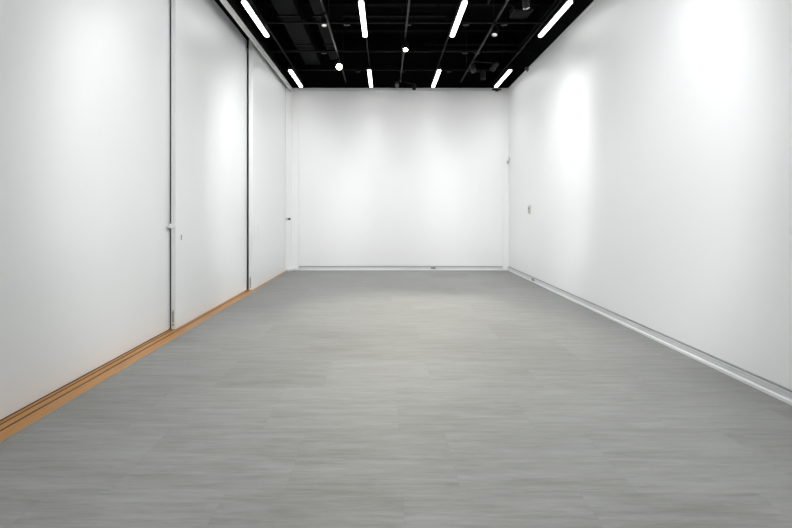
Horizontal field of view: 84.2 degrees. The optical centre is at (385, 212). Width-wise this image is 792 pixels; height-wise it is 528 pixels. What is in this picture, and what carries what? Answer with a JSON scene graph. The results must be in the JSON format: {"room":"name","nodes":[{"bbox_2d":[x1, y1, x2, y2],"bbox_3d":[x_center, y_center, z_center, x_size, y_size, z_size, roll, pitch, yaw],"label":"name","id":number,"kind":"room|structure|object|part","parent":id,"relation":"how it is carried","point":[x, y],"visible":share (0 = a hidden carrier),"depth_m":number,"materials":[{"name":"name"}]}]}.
{"room":"studio","nodes":[
{"label":"studio","id":0,"kind":"room"},
{"bbox_2d":[170,0,248,325],"bbox_3d":[-2.535,-1.000,6.040,0.130,4.800,7.320,0,0,0],"label":"wall","id":1,"kind":"structure","parent":0,"point":[170,0],"depth_m":7.81,"materials":[{"name":"grey"}]},
{"bbox_2d":[0,271,287,442],"bbox_3d":[-2.322,1.348,6.020,0.295,0.104,7.280,0,0,0],"label":"trim","id":2,"kind":"structure","parent":1,"relation":"attached to","point":[16,427],"depth_m":3.42,"materials":[{"name":"brown wood"}]},
{"bbox_2d":[0,0,169,419],"bbox_3d":[-2.422,-0.793,3.637,0.045,4.194,2.474,0,0,0],"label":"sliding panel","id":3,"kind":"object","parent":2,"relation":"on","point":[85,84],"visible":1,"depth_m":3.44,"materials":[{"name":"white paint"}]},
{"bbox_2d":[168,0,246,328],"bbox_3d":[-2.348,-0.785,6.042,0.058,4.179,2.573,0,0,0],"label":"sliding panel","id":4,"kind":"object","parent":2,"relation":"on","point":[208,226],"visible":1,"depth_m":5.71,"materials":[{"name":"white paint"}]},
{"bbox_2d":[249,39,284,289],"bbox_3d":[-2.255,-0.793,8.490,0.071,4.194,2.390,0,0,0],"label":"sliding panel","id":5,"kind":"object","parent":2,"relation":"on","point":[266,88],"visible":0.91,"depth_m":8.08,"materials":[{"name":"white paint"}]},
{"bbox_2d":[214,0,287,79],"bbox_3d":[-2.315,-2.962,3.250,0.310,0.075,12.900,0,0,0],"label":"trim","id":6,"kind":"structure","parent":1,"relation":"attached to","point":[232,3],"depth_m":6.98,"materials":[{"name":"black metal"}]},
{"bbox_2d":[233,0,273,55],"bbox_3d":[-2.650,-1.325,3.425,0.100,5.450,13.650,0,0,0],"label":"wall","id":7,"kind":"structure","parent":0,"point":[246,14],"depth_m":8.93,"materials":[{"name":"black paint"}]},
{"bbox_2d":[269,40,517,49],"bbox_3d":[0.160,-3.720,9.750,5.520,0.200,0.100,0,0,0],"label":"roof beam","id":8,"kind":"structure","parent":7,"relation":"attached to","point":[285,44],"depth_m":9.70,"materials":[{"name":"black metal"}]},
{"bbox_2d":[255,20,532,31],"bbox_3d":[0.160,-3.720,8.750,5.520,0.200,0.100,0,0,0],"label":"roof beam","id":9,"kind":"structure","parent":7,"relation":"attached to","point":[274,27],"depth_m":8.70,"materials":[{"name":"black metal"}]},
{"bbox_2d":[236,0,553,6],"bbox_3d":[0.160,-3.720,7.650,5.520,0.200,0.100,0,0,0],"label":"roof beam","id":10,"kind":"structure","parent":7,"relation":"attached to","point":[259,3],"depth_m":7.60,"materials":[{"name":"black metal"}]},
{"bbox_2d":[271,0,320,64],"bbox_3d":[-1.530,-3.352,5.600,0.360,0.536,7.200,0,0,0],"label":"air duct","id":11,"kind":"object","parent":10,"relation":"hanging from","point":[302,36],"visible":1,"depth_m":7.51,"materials":[{"name":"black metal"}]},
{"bbox_2d":[309,0,338,59],"bbox_3d":[-1.040,-3.352,5.450,0.220,0.536,6.900,0,0,0],"label":"air duct","id":12,"kind":"object","parent":10,"relation":"hanging from","point":[316,5],"visible":0.56,"depth_m":7.47,"materials":[{"name":"black metal"}]},
{"bbox_2d":[283,69,522,70],"bbox_3d":[0.160,-3.060,9.390,5.520,0.044,0.044,0,0,0],"label":"pipe","id":13,"kind":"object","parent":7,"relation":"attached to","point":[283,69],"visible":0.6,"depth_m":9.38,"materials":[{"name":"black metal"}]},
{"bbox_2d":[269,50,539,51],"bbox_3d":[0.160,-3.060,8.300,5.520,0.044,0.044,0,0,0],"label":"pipe","id":14,"kind":"object","parent":7,"relation":"attached to","point":[269,50],"visible":0.6,"depth_m":8.28,"materials":[{"name":"black metal"}]},
{"bbox_2d":[248,21,567,23],"bbox_3d":[0.160,-3.060,7.050,5.520,0.044,0.044,0,0,0],"label":"pipe","id":15,"kind":"object","parent":7,"relation":"attached to","point":[250,22],"visible":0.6,"depth_m":7.03,"materials":[{"name":"black metal"}]},
{"bbox_2d":[285,85,291,270],"bbox_3d":[-2.360,-0.707,9.875,0.480,4.214,0.350,0,0,0],"label":"wall","id":16,"kind":"structure","parent":0,"point":[288,94],"depth_m":9.78,"materials":[{"name":"paint"}]},
{"bbox_2d":[220,0,291,91],"bbox_3d":[-2.125,-2.767,3.335,0.024,0.095,13.070,0,0,0],"label":"trim","id":17,"kind":"structure","parent":16,"relation":"attached to","point":[225,3],"depth_m":7.03,"materials":[{"name":"white paint"}]},
{"bbox_2d":[257,7,525,38],"bbox_3d":[0.085,-4.125,3.400,6.170,0.150,14.000,0,0,0],"label":"ceiling","id":18,"kind":"structure","parent":0,"point":[335,13],"depth_m":9.14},
{"bbox_2d":[250,0,302,81],"bbox_3d":[-1.857,-3.475,3.460,0.020,1.150,12.520,0,0,0],"label":"rail","id":19,"kind":"object","parent":18,"relation":"hanging from","point":[251,1],"visible":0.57,"depth_m":7.07,"materials":[{"name":"black metal"}]},
{"bbox_2d":[241,0,268,36],"bbox_3d":[-1.857,-2.822,6.280,0.076,0.156,1.160,0,0,0],"label":"tube light","id":20,"kind":"object","parent":19,"relation":"hanging from","point":[246,3],"visible":1,"depth_m":6.20,"materials":[{"name":"white plastic"}]},
{"bbox_2d":[288,65,302,86],"bbox_3d":[-1.857,-2.822,9.040,0.076,0.156,1.160,0,0,0],"label":"tube light","id":21,"kind":"object","parent":19,"relation":"hanging from","point":[292,72],"visible":1,"depth_m":8.90,"materials":[{"name":"white plastic"}]},
{"bbox_2d":[320,0,346,81],"bbox_3d":[-0.885,-3.467,3.460,0.026,1.165,12.520,0,0,0],"label":"track","id":22,"kind":"object","parent":18,"relation":"hanging from","point":[321,1],"visible":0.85,"depth_m":7.33,"materials":[{"name":"black metal"}]},
{"bbox_2d":[321,12,326,26],"bbox_3d":[-0.898,-2.792,6.346,0.093,0.185,0.100,0,0,0],"label":"spotlight","id":23,"kind":"object","parent":22,"relation":"hanging from","point":[323,18],"visible":1,"depth_m":6.33,"materials":[{"name":"black metal"}]},
{"bbox_2d":[335,57,342,69],"bbox_3d":[-0.879,-2.763,8.206,0.152,0.242,0.245,0,0,0],"label":"spotlight","id":24,"kind":"object","parent":22,"relation":"hanging from","point":[339,65],"visible":1,"depth_m":8.14,"materials":[{"name":"black"}]},
{"bbox_3d":[-0.885,-3.482,9.050,0.013,1.135,0.013,0,0,-22],"label":"drop rod","id":25,"kind":"part","parent":22,"relation":"part of","materials":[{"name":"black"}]},
{"bbox_2d":[364,0,370,66],"bbox_3d":[-0.325,-3.475,3.460,0.020,1.150,12.520,0,0,0],"label":"rail","id":26,"kind":"object","parent":18,"relation":"hanging from","point":[369,60],"visible":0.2,"depth_m":8.55,"materials":[{"name":"black metal"}]},
{"bbox_2d":[358,0,367,36],"bbox_3d":[-0.325,-2.822,6.280,0.076,0.156,1.160,0,0,0],"label":"tube light","id":27,"kind":"object","parent":26,"relation":"hanging from","point":[361,2],"visible":1,"depth_m":6.16,"materials":[{"name":"white plastic"}]},
{"bbox_2d":[367,65,372,86],"bbox_3d":[-0.325,-2.822,9.040,0.076,0.156,1.160,0,0,0],"label":"tube light","id":28,"kind":"object","parent":26,"relation":"hanging from","point":[369,70],"visible":1,"depth_m":8.84,"materials":[{"name":"white plastic"}]},
{"bbox_3d":[-0.325,-3.490,9.050,0.013,1.120,0.013,0,0,-22],"label":"drop rod","id":29,"kind":"part","parent":26,"relation":"part of","materials":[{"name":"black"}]},
{"bbox_2d":[343,9,445,16],"bbox_3d":[0.142,-3.661,7.319,1.721,0.778,0.100,0,0,0],"label":"channel","id":30,"kind":"object","parent":18,"relation":"hanging from","point":[386,12],"visible":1,"depth_m":7.29,"materials":[{"name":"black metal"}]},
{"bbox_3d":[0.102,-3.357,7.319,0.320,0.057,0.100,0,0,0],"label":"splice plate","id":31,"kind":"part","parent":30,"relation":"part of","materials":[{"name":"black metal"}]},
{"bbox_2d":[424,0,556,44],"bbox_3d":[1.662,-3.220,5.454,1.878,0.027,5.908,0,0,0],"label":"conduit","id":32,"kind":"object","parent":30,"relation":"hanging from","point":[555,1],"visible":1,"depth_m":8.38,"materials":[{"name":"black metal"}]},
{"bbox_2d":[400,0,409,77],"bbox_3d":[0.318,-3.467,3.460,0.026,1.165,12.520,0,0,0],"label":"track","id":33,"kind":"object","parent":18,"relation":"hanging from","point":[408,7],"visible":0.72,"depth_m":7.02,"materials":[{"name":"black metal"}]},
{"bbox_3d":[0.318,-3.482,9.050,0.013,1.135,0.013,0,0,22],"label":"drop rod","id":34,"kind":"part","parent":33,"relation":"part of","materials":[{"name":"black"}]},
{"bbox_2d":[402,38,408,51],"bbox_3d":[0.325,-2.783,7.305,0.111,0.203,0.141,0,0,0],"label":"spotlight","id":35,"kind":"object","parent":33,"relation":"hanging from","point":[405,45],"visible":1,"depth_m":7.29,"materials":[{"name":"black"}]},
{"bbox_2d":[400,81,415,89],"bbox_3d":[0.482,-2.780,9.562,0.360,0.209,0.101,0,0,0],"label":"spotlight","id":36,"kind":"object","parent":33,"relation":"hanging from","point":[413,84],"visible":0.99,"depth_m":9.55,"materials":[{"name":"black metal"}]},
{"bbox_2d":[432,0,460,80],"bbox_3d":[1.032,-3.475,3.460,0.020,1.150,12.520,0,0,0],"label":"rail","id":37,"kind":"object","parent":18,"relation":"hanging from","point":[460,0],"visible":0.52,"depth_m":7.49,"materials":[{"name":"black metal"}]},
{"bbox_2d":[431,65,440,86],"bbox_3d":[1.032,-2.822,9.040,0.076,0.156,1.160,0,0,0],"label":"tube light","id":38,"kind":"object","parent":37,"relation":"hanging from","point":[437,73],"visible":1,"depth_m":8.84,"materials":[{"name":"white plastic"}]},
{"bbox_2d":[432,70,440,86],"bbox_3d":[1.032,-2.753,9.040,0.068,0.018,1.150,0,0,0],"label":"diffuser","id":39,"kind":"object","parent":38,"relation":"attached to","point":[437,73],"depth_m":8.97,"materials":[{"name":"white plastic"}]},
{"bbox_2d":[450,0,467,36],"bbox_3d":[1.032,-2.822,6.280,0.076,0.156,1.160,0,0,0],"label":"tube light","id":40,"kind":"object","parent":37,"relation":"hanging from","point":[463,3],"visible":1,"depth_m":6.17,"materials":[{"name":"white plastic"}]},
{"bbox_2d":[460,0,508,81],"bbox_3d":[1.660,-3.467,3.460,0.026,1.165,12.520,0,0,0],"label":"track","id":41,"kind":"object","parent":18,"relation":"hanging from","point":[506,1],"visible":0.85,"depth_m":7.31,"materials":[{"name":"black metal"}]},
{"bbox_3d":[1.660,-3.482,9.050,0.013,1.135,0.013,0,0,-22],"label":"drop rod","id":42,"kind":"part","parent":41,"relation":"part of","materials":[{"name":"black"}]},
{"bbox_2d":[470,63,475,73],"bbox_3d":[1.667,-2.786,8.412,0.123,0.197,0.198,0,0,28],"label":"spotlight","id":43,"kind":"object","parent":41,"relation":"hanging from","point":[472,66],"visible":0.99,"depth_m":8.38,"materials":[{"name":"black metal"}]},
{"bbox_2d":[467,69,485,79],"bbox_3d":[1.833,-2.784,8.855,0.378,0.200,0.112,0,0,0],"label":"spotlight","id":44,"kind":"object","parent":41,"relation":"hanging from","point":[482,73],"visible":0.99,"depth_m":8.82,"materials":[{"name":"black metal"}]},
{"bbox_2d":[472,60,498,71],"bbox_3d":[1.885,-2.782,8.301,0.482,0.205,0.190,0,0,0],"label":"spotlight","id":45,"kind":"object","parent":41,"relation":"hanging from","point":[495,65],"visible":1,"depth_m":8.28,"materials":[{"name":"black metal"}]},
{"bbox_2d":[492,22,497,36],"bbox_3d":[1.661,-2.786,6.678,0.107,0.196,0.115,0,0,0],"label":"spotlight","id":46,"kind":"object","parent":41,"relation":"hanging from","point":[495,27],"visible":1,"depth_m":6.65,"materials":[{"name":"black metal"}]},
{"bbox_2d":[521,0,530,9],"bbox_3d":[1.784,-2.793,5.805,0.280,0.184,0.182,0,0,0],"label":"spotlight","id":47,"kind":"object","parent":41,"relation":"hanging from","point":[526,4],"visible":1,"depth_m":5.80,"materials":[{"name":"black metal"}]},
{"bbox_2d":[509,0,533,17],"bbox_3d":[2.278,-3.694,7.392,0.320,0.712,0.320,0,0,0],"label":"junction box","id":48,"kind":"object","parent":18,"relation":"hanging from","point":[516,11],"visible":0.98,"depth_m":7.31,"materials":[{"name":"black metal"}]},
{"bbox_3d":[2.278,-3.344,7.392,0.280,0.012,0.280,0,0,0],"label":"lid","id":49,"kind":"part","parent":48,"relation":"part of","materials":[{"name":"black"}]},
{"bbox_2d":[494,0,562,81],"bbox_3d":[2.408,-3.475,3.460,0.020,1.150,12.520,0,0,0],"label":"rail","id":50,"kind":"object","parent":18,"relation":"hanging from","point":[560,1],"visible":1,"depth_m":7.38,"materials":[{"name":"black metal"}]},
{"bbox_3d":[2.408,-3.490,9.050,0.013,1.120,0.013,0,0,-22],"label":"drop rod","id":51,"kind":"part","parent":50,"relation":"part of","materials":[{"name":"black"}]},
{"bbox_2d":[494,67,511,86],"bbox_3d":[2.408,-2.822,9.040,0.076,0.156,1.160,0,0,0],"label":"tube light","id":52,"kind":"object","parent":50,"relation":"hanging from","point":[507,72],"visible":1,"depth_m":8.91,"materials":[{"name":"white plastic"}]},
{"bbox_2d":[538,0,572,36],"bbox_3d":[2.408,-2.822,6.280,0.076,0.156,1.160,0,0,0],"label":"tube light","id":53,"kind":"object","parent":50,"relation":"hanging from","point":[564,6],"visible":1,"depth_m":6.20,"materials":[{"name":"white plastic"}]},
{"bbox_2d":[274,39,510,87],"bbox_3d":[0.160,-3.282,10.225,5.520,1.536,0.050,0,0,0],"label":"wall","id":54,"kind":"structure","parent":0,"point":[352,60],"depth_m":10.20,"materials":[{"name":"black paint"}]},
{"bbox_2d":[0,270,791,527],"bbox_3d":[0.297,1.350,3.350,4.945,0.100,13.100,0,0,0],"label":"floor","id":55,"kind":"structure","parent":0,"point":[315,398],"depth_m":2.69,"materials":[{"name":"plastic"}]},
{"bbox_2d":[292,88,508,268],"bbox_3d":[0.325,-0.707,9.975,4.890,4.214,0.150,0,0,0],"label":"wall","id":56,"kind":"structure","parent":0,"point":[295,91],"depth_m":9.90,"materials":[{"name":"paint"}]},
{"bbox_2d":[299,91,501,265],"bbox_3d":[0.327,-0.764,9.886,4.586,3.949,0.028,0,0,0],"label":"wall panel","id":57,"kind":"object","parent":56,"relation":"attached to","point":[387,178],"depth_m":9.87,"materials":[{"name":"paint"}]},
{"bbox_2d":[299,90,501,90],"bbox_3d":[0.327,-2.751,9.880,4.586,0.023,0.040,0,0,0],"label":"trim","id":58,"kind":"structure","parent":56,"relation":"attached to","point":[299,90],"depth_m":9.86,"materials":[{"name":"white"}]},
{"bbox_2d":[299,267,502,268],"bbox_3d":[0.327,1.244,9.857,4.586,0.048,0.030,0,0,0],"label":"trim","id":59,"kind":"structure","parent":56,"relation":"attached to","point":[299,267],"depth_m":9.84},
{"bbox_2d":[299,266,502,266],"bbox_3d":[0.327,1.216,9.860,4.586,0.007,0.023,0,0,0],"label":"trim","id":60,"kind":"structure","parent":56,"relation":"attached to","point":[299,266],"depth_m":9.85,"materials":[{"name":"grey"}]},
{"bbox_2d":[296,269,507,269],"bbox_3d":[0.352,1.284,9.852,4.756,0.032,0.040,0,0,0],"label":"baseboard","id":61,"kind":"structure","parent":56,"relation":"attached to","point":[296,269],"depth_m":9.83,"materials":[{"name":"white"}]},
{"bbox_2d":[511,0,593,84],"bbox_3d":[2.945,-3.282,3.425,0.050,1.536,13.650,0,0,0],"label":"wall","id":62,"kind":"structure","parent":0,"point":[523,60],"depth_m":8.33,"materials":[{"name":"black paint"}]},
{"bbox_2d":[509,0,791,389],"bbox_3d":[2.845,-0.707,3.425,0.150,4.214,13.250,0,0,0],"label":"wall","id":63,"kind":"structure","parent":0,"point":[650,144],"depth_m":4.28,"materials":[{"name":"paint"}]},
{"bbox_2d":[508,0,596,88],"bbox_3d":[2.764,-2.796,3.350,0.012,0.035,13.100,0,0,0],"label":"trim","id":64,"kind":"structure","parent":63,"relation":"attached to","point":[594,1],"depth_m":6.88,"materials":[{"name":"white"}]},
{"bbox_2d":[508,266,791,405],"bbox_3d":[2.750,1.284,3.330,0.040,0.032,13.060,0,0,0],"label":"baseboard","id":65,"kind":"structure","parent":63,"relation":"attached to","point":[754,385],"depth_m":3.99,"materials":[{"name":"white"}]}
]}

